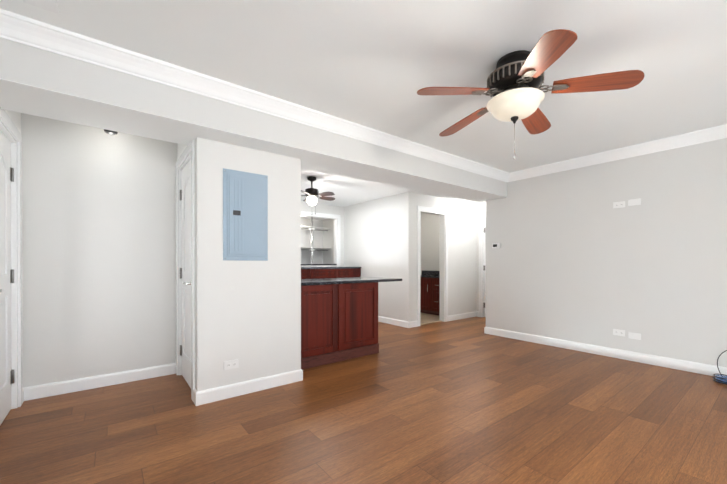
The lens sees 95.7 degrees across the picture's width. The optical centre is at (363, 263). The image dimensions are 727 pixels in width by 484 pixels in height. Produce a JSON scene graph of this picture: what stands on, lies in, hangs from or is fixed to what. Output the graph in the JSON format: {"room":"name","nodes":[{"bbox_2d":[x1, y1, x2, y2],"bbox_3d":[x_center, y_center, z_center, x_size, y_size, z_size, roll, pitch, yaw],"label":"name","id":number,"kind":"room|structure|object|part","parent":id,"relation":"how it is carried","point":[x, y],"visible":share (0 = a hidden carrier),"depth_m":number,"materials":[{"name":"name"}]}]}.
{"room":"living room","nodes":[
{"label":"living room","id":0,"kind":"room"},
{"bbox_2d":[5,110,20,322],"bbox_3d":[-1.871,-0.104,1.412,0.120,2.420,10.320,0,0,-38],"label":"wall","id":1,"kind":"structure","parent":0,"point":[15,117],"depth_m":2.52,"materials":[{"name":"paint"}]},
{"bbox_2d":[0,130,13,424],"bbox_3d":[-2.415,0.091,2.181,0.100,2.012,0.816,0,0,-38],"label":"front door","id":2,"kind":"structure","parent":1,"relation":"in","point":[6,275],"depth_m":2.38,"materials":[{"name":"white wood"}]},
{"bbox_2d":[0,107,22,408],"bbox_3d":[-2.437,0.049,2.156,0.136,2.116,0.990,0,0,-38],"label":"door frame","id":3,"kind":"structure","parent":1,"relation":"attached to","point":[7,124],"depth_m":2.50,"materials":[{"name":"white wood"}]},
{"bbox_2d":[21,113,176,386],"bbox_3d":[-2.388,-0.063,2.996,1.240,2.330,0.120,0,0,-38],"label":"wall","id":4,"kind":"structure","parent":0,"point":[98,251],"depth_m":2.92,"materials":[{"name":"paint"}]},
{"bbox_2d":[23,363,175,401],"bbox_3d":[-2.288,1.049,2.950,1.100,0.106,0.080,0,0,-38],"label":"baseboard","id":5,"kind":"structure","parent":4,"relation":"attached to","point":[57,388],"depth_m":2.92,"materials":[{"name":"white wood"}]},
{"bbox_2d":[301,216,326,263],"bbox_3d":[-2.392,-0.071,6.343,4.110,2.330,0.880,0,0,-38],"label":"wall","id":6,"kind":"structure","parent":0,"point":[306,242],"depth_m":7.67,"materials":[{"name":"grey paint"}]},
{"bbox_2d":[301,202,343,266],"bbox_3d":[-2.039,-0.071,5.985,4.230,2.330,0.120,0,0,-38],"label":"wall","id":7,"kind":"structure","parent":0,"point":[324,208],"depth_m":6.93,"materials":[{"name":"paint"}]},
{"bbox_2d":[301,211,340,266],"bbox_3d":[-0.947,-0.474,6.819,1.040,1.152,0.136,0,0,-38],"label":"trim","id":8,"kind":"structure","parent":7,"relation":"attached to","point":[337,239],"depth_m":7.05,"materials":[{"name":"white wood"}]},
{"bbox_2d":[0,317,726,483],"bbox_3d":[1.511,1.149,4.030,8.670,0.100,10.320,0,0,-38],"label":"floor","id":9,"kind":"structure","parent":0,"point":[465,401],"depth_m":2.25,"materials":[{"name":"brown wood"}]},
{"bbox_2d":[177,137,300,391],"bbox_3d":[-1.271,-0.064,3.260,0.890,2.330,1.070,0,0,-38],"label":"wall block","id":10,"kind":"object","parent":9,"relation":"on","point":[248,314],"visible":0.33,"depth_m":2.80,"materials":[{"name":"paint"}]},
{"bbox_2d":[176,140,194,400],"bbox_3d":[-1.588,0.047,2.990,0.091,2.115,0.850,0,0,-38],"label":"door frame","id":11,"kind":"structure","parent":10,"relation":"attached to","point":[189,152],"depth_m":3.04,"materials":[{"name":"white wood"}]},
{"bbox_2d":[180,159,190,387],"bbox_3d":[-1.605,0.089,2.984,0.100,2.013,0.676,0,0,-38],"label":"closet door","id":12,"kind":"structure","parent":10,"relation":"attached to","point":[185,269],"depth_m":3.06,"materials":[{"name":"white wood"}]},
{"bbox_2d":[224,359,238,369],"bbox_3d":[-1.092,0.832,2.720,0.118,0.075,0.008,0,0,-38],"label":"outlet","id":13,"kind":"object","parent":10,"relation":"attached to","point":[231,364],"visible":1,"depth_m":2.72,"materials":[{"name":"white plastic"}]},
{"bbox_2d":[223,168,267,260],"bbox_3d":[-0.990,-0.403,2.785,0.375,0.750,0.024,0,0,-38],"label":"box","id":14,"kind":"object","parent":10,"relation":"attached to","point":[245,216],"visible":1,"depth_m":2.77,"materials":[{"name":"blue metal"}]},
{"bbox_2d":[193,369,302,405],"bbox_3d":[-1.022,1.049,2.941,0.918,0.106,0.284,0,0,-38],"label":"baseboard","id":15,"kind":"structure","parent":10,"relation":"attached to","point":[202,397],"depth_m":2.78,"materials":[{"name":"white wood"}]},
{"bbox_2d":[301,217,330,263],"bbox_3d":[-1.536,0.029,7.165,1.730,2.125,0.410,0,0,-38],"label":"shelves","id":16,"kind":"object","parent":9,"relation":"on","point":[311,228],"visible":0.48,"depth_m":7.26,"materials":[{"name":"white wood"}]},
{"bbox_2d":[301,268,336,278],"bbox_3d":[-1.149,0.578,6.200,1.156,1.032,0.629,0,0,-38],"label":"base cabinet","id":17,"kind":"object","parent":9,"relation":"on","point":[324,272],"depth_m":6.06,"materials":[{"name":"brown wood"}]},
{"bbox_2d":[301,281,380,368],"bbox_3d":[-0.474,0.661,3.944,1.203,0.878,0.641,0,0,-38],"label":"kitchen island","id":18,"kind":"object","parent":9,"relation":"on","point":[339,319],"depth_m":3.70,"materials":[{"name":"brown wood"}]},
{"bbox_2d":[301,277,400,284],"bbox_3d":[-0.328,0.208,4.062,1.578,0.032,0.685,0,0,-38],"label":"island countertop","id":19,"kind":"structure","parent":18,"relation":"on","point":[351,280],"depth_m":3.85,"materials":[{"name":"black stone"}]},
{"bbox_2d":[321,264,360,277],"bbox_3d":[-0.463,0.577,6.731,0.578,1.032,0.629,0,0,-38],"label":"base cabinet","id":20,"kind":"object","parent":9,"relation":"on","point":[342,272],"depth_m":6.48,"materials":[{"name":"brown wood"}]},
{"bbox_2d":[712,350,726,384],"bbox_3d":[3.406,0.930,3.042,0.272,0.344,0.239,0,0,-38],"label":"cord","id":21,"kind":"object","parent":9,"relation":"on","point":[722,379],"visible":1,"depth_m":3.09,"materials":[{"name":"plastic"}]},
{"bbox_2d":[323,193,403,320],"bbox_3d":[-0.276,-0.073,7.064,0.120,2.330,3.330,0,0,-38],"label":"wall","id":22,"kind":"structure","parent":0,"point":[373,238],"depth_m":6.22,"materials":[{"name":"paint"}]},
{"bbox_2d":[378,316,417,327],"bbox_3d":[0.254,1.040,6.444,0.224,0.106,1.964,0,0,-38],"label":"baseboard","id":23,"kind":"structure","parent":22,"relation":"attached to","point":[405,324],"depth_m":5.79,"materials":[{"name":"white wood"}]},
{"bbox_2d":[0,0,726,172],"bbox_3d":[1.737,-1.374,1.133,5.490,0.120,5.470,0,0,-38],"label":"ceiling","id":24,"kind":"structure","parent":0,"point":[376,64],"depth_m":2.08,"materials":[{"name":"paint"}]},
{"bbox_2d":[0,38,506,201],"bbox_3d":[0.397,-1.216,3.871,6.720,0.450,0.500,0,0,-38],"label":"bulkhead","id":25,"kind":"object","parent":24,"relation":"attached to","point":[40,82],"visible":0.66,"depth_m":2.38,"materials":[{"name":"paint"}]},
{"bbox_2d":[104,129,117,134],"bbox_3d":[-2.143,-1.164,2.791,0.100,0.127,0.100,0,0,-38],"label":"spotlight","id":26,"kind":"object","parent":25,"relation":"attached to","point":[109,132],"visible":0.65,"depth_m":2.78,"materials":[{"name":"silver plastic"}]},
{"bbox_2d":[0,9,511,181],"bbox_3d":[0.089,-1.263,3.264,5.070,0.112,0.084,0,0,-38],"label":"crown molding","id":27,"kind":"structure","parent":25,"relation":"attached to","point":[20,29],"depth_m":2.30,"materials":[{"name":"white wood"}]},
{"bbox_2d":[417,29,644,159],"bbox_3d":[0.982,-0.995,2.176,1.261,0.642,1.255,0,0,-38],"label":"fan","id":28,"kind":"object","parent":24,"relation":"hanging from","point":[515,81],"visible":1,"depth_m":2.01,"materials":[{"name":"brown wood"}]},
{"bbox_3d":[0.551,-1.074,2.047,0.453,0.006,0.156,-6,12,-12],"label":"blade","id":29,"kind":"part","parent":28,"relation":"part of","materials":[{"name":"brown wood"}]},
{"bbox_3d":[0.763,-1.075,2.517,0.156,0.006,0.453,-13,1,-30],"label":"blade","id":30,"kind":"part","parent":28,"relation":"part of","materials":[{"name":"brown wood"}]},
{"bbox_3d":[0.981,-1.006,2.136,0.344,0.113,0.344,0,0,-38],"label":"lamp shade","id":31,"kind":"part","parent":28,"relation":"part of","materials":[{"name":"beige glass"}]},
{"bbox_3d":[1.276,-1.075,2.461,0.156,0.006,0.453,-14,-15,40],"label":"blade","id":32,"kind":"part","parent":28,"relation":"part of","materials":[{"name":"brown wood"}]},
{"bbox_3d":[0.933,-1.073,1.699,0.156,0.006,0.453,11,7,5],"label":"blade","id":33,"kind":"part","parent":28,"relation":"part of","materials":[{"name":"brown wood"}]},
{"bbox_3d":[1.381,-1.074,1.955,0.453,0.006,0.156,7,-8,24],"label":"blade","id":34,"kind":"part","parent":28,"relation":"part of","materials":[{"name":"brown wood"}]},
{"bbox_2d":[301,168,485,206],"bbox_3d":[-0.316,-1.342,6.385,8.670,0.210,4.350,0,0,-38],"label":"ceiling","id":35,"kind":"structure","parent":0,"point":[347,191],"depth_m":5.46,"materials":[{"name":"paint"}]},
{"bbox_2d":[301,176,334,213],"bbox_3d":[-0.718,-0.965,4.721,0.727,0.535,0.751,0,0,-38],"label":"ceiling fan","id":36,"kind":"object","parent":35,"relation":"hanging from","point":[312,193],"visible":0.98,"depth_m":4.64,"materials":[{"name":"brown metal"}]},
{"bbox_3d":[-0.738,-0.907,4.701,0.150,0.144,0.150,0,0,-38],"label":"globe","id":37,"kind":"part","parent":36,"relation":"part of","materials":[{"name":"white glass"}]},
{"bbox_3d":[-0.509,-0.966,4.556,0.242,0.006,0.124,0,-12,32],"label":"blade","id":38,"kind":"part","parent":36,"relation":"part of","materials":[{"name":"brown wood"}]},
{"label":"blade","id":39,"kind":"part","parent":36,"relation":"part of","materials":[{"name":"brown wood"}]},
{"bbox_2d":[421,213,438,274],"bbox_3d":[1.649,-0.075,7.681,0.120,2.330,1.950,0,0,-38],"label":"wall","id":40,"kind":"structure","parent":0,"point":[429,242],"depth_m":7.70,"materials":[{"name":"grey paint"}]},
{"bbox_2d":[420,313,440,324],"bbox_3d":[0.973,1.086,7.046,1.830,0.012,1.890,0,0,-38],"label":"floor","id":41,"kind":"structure","parent":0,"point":[425,318],"depth_m":6.50,"materials":[{"name":"beige tile"}]},
{"bbox_2d":[420,270,439,315],"bbox_3d":[1.515,0.620,7.246,0.624,0.918,1.156,0,0,-38],"label":"bathroom vanity","id":42,"kind":"object","parent":41,"relation":"on","point":[429,292],"visible":0.48,"depth_m":6.98,"materials":[{"name":"brown wood"}]},
{"bbox_2d":[404,191,476,321],"bbox_3d":[1.571,-0.071,6.312,2.120,2.330,0.120,0,0,-38],"label":"wall","id":43,"kind":"structure","parent":0,"point":[462,257],"depth_m":6.37,"materials":[{"name":"paint"}]},
{"bbox_2d":[417,206,447,325],"bbox_3d":[1.235,0.040,6.042,0.840,2.115,0.136,0,0,-38],"label":"door frame","id":44,"kind":"structure","parent":43,"relation":"attached to","point":[443,244],"depth_m":6.21,"materials":[{"name":"white wood"}]},
{"bbox_2d":[448,311,478,320],"bbox_3d":[1.993,1.040,6.528,0.950,0.106,0.060,0,0,-38],"label":"baseboard","id":45,"kind":"structure","parent":43,"relation":"attached to","point":[463,316],"depth_m":6.54,"materials":[{"name":"white wood"}]},
{"bbox_2d":[477,203,485,310],"bbox_3d":[2.719,-0.122,6.461,0.120,2.430,1.050,0,0,-38],"label":"wall","id":46,"kind":"structure","parent":0,"point":[481,208],"depth_m":6.80,"materials":[{"name":"paint"}]},
{"bbox_2d":[479,213,485,316],"bbox_3d":[2.704,0.039,6.468,0.136,2.115,0.900,0,0,-38],"label":"door frame","id":47,"kind":"structure","parent":46,"relation":"attached to","point":[482,217],"depth_m":6.73,"materials":[{"name":"white wood"}]},
{"bbox_2d":[483,218,485,316],"bbox_3d":[2.675,0.080,6.453,0.100,2.013,0.726,0,0,-38],"label":"hall door","id":48,"kind":"structure","parent":46,"relation":"in","point":[484,267],"depth_m":6.73,"materials":[{"name":"white wood"}]},
{"bbox_2d":[486,138,726,366],"bbox_3d":[3.753,-0.108,2.918,0.120,2.420,5.820,0,0,-38],"label":"wall","id":49,"kind":"structure","parent":0,"point":[576,257],"depth_m":3.78,"materials":[{"name":"paint"}]},
{"bbox_2d":[492,243,500,247],"bbox_3d":[2.029,-0.276,5.029,0.024,0.075,0.130,0,0,-38],"label":"thermostat","id":50,"kind":"object","parent":49,"relation":"attached to","point":[496,245],"visible":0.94,"depth_m":5.01,"materials":[{"name":"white plastic"}]},
{"bbox_2d":[484,327,726,376],"bbox_3d":[3.659,1.049,2.932,0.014,0.106,5.714,0,0,-38],"label":"baseboard","id":51,"kind":"structure","parent":49,"relation":"attached to","point":[693,367],"depth_m":3.81,"materials":[{"name":"white wood"}]},
{"bbox_2d":[504,124,726,181],"bbox_3d":[3.743,-1.262,2.761,0.084,0.112,5.350,0,0,-38],"label":"crown molding","id":52,"kind":"structure","parent":49,"relation":"attached to","point":[718,132],"depth_m":3.71,"materials":[{"name":"white wood"}]},
{"bbox_2d":[613,329,624,336],"bbox_3d":[2.972,0.800,3.826,0.008,0.075,0.118,0,0,-38],"label":"electrical outlet","id":53,"kind":"object","parent":49,"relation":"attached to","point":[618,332],"visible":1,"depth_m":3.82,"materials":[{"name":"white plastic"}]},
{"bbox_2d":[613,201,625,208],"bbox_3d":[2.972,-0.685,3.822,0.008,0.075,0.118,0,0,-38],"label":"electrical outlet","id":54,"kind":"object","parent":49,"relation":"attached to","point":[621,204],"visible":1,"depth_m":3.82,"materials":[{"name":"white plastic"}]},
{"bbox_2d":[628,198,640,205],"bbox_3d":[3.058,-0.695,3.712,0.006,0.075,0.118,0,0,-38],"label":"outlet","id":55,"kind":"object","parent":49,"relation":"attached to","point":[632,202],"visible":1,"depth_m":3.71,"materials":[{"name":"white plastic"}]},
{"bbox_2d":[628,332,641,339],"bbox_3d":[3.061,0.815,3.712,0.006,0.075,0.118,0,0,-38],"label":"electrical outlet","id":56,"kind":"object","parent":49,"relation":"attached to","point":[636,336],"visible":1,"depth_m":3.71,"materials":[{"name":"white plastic"}]}
]}

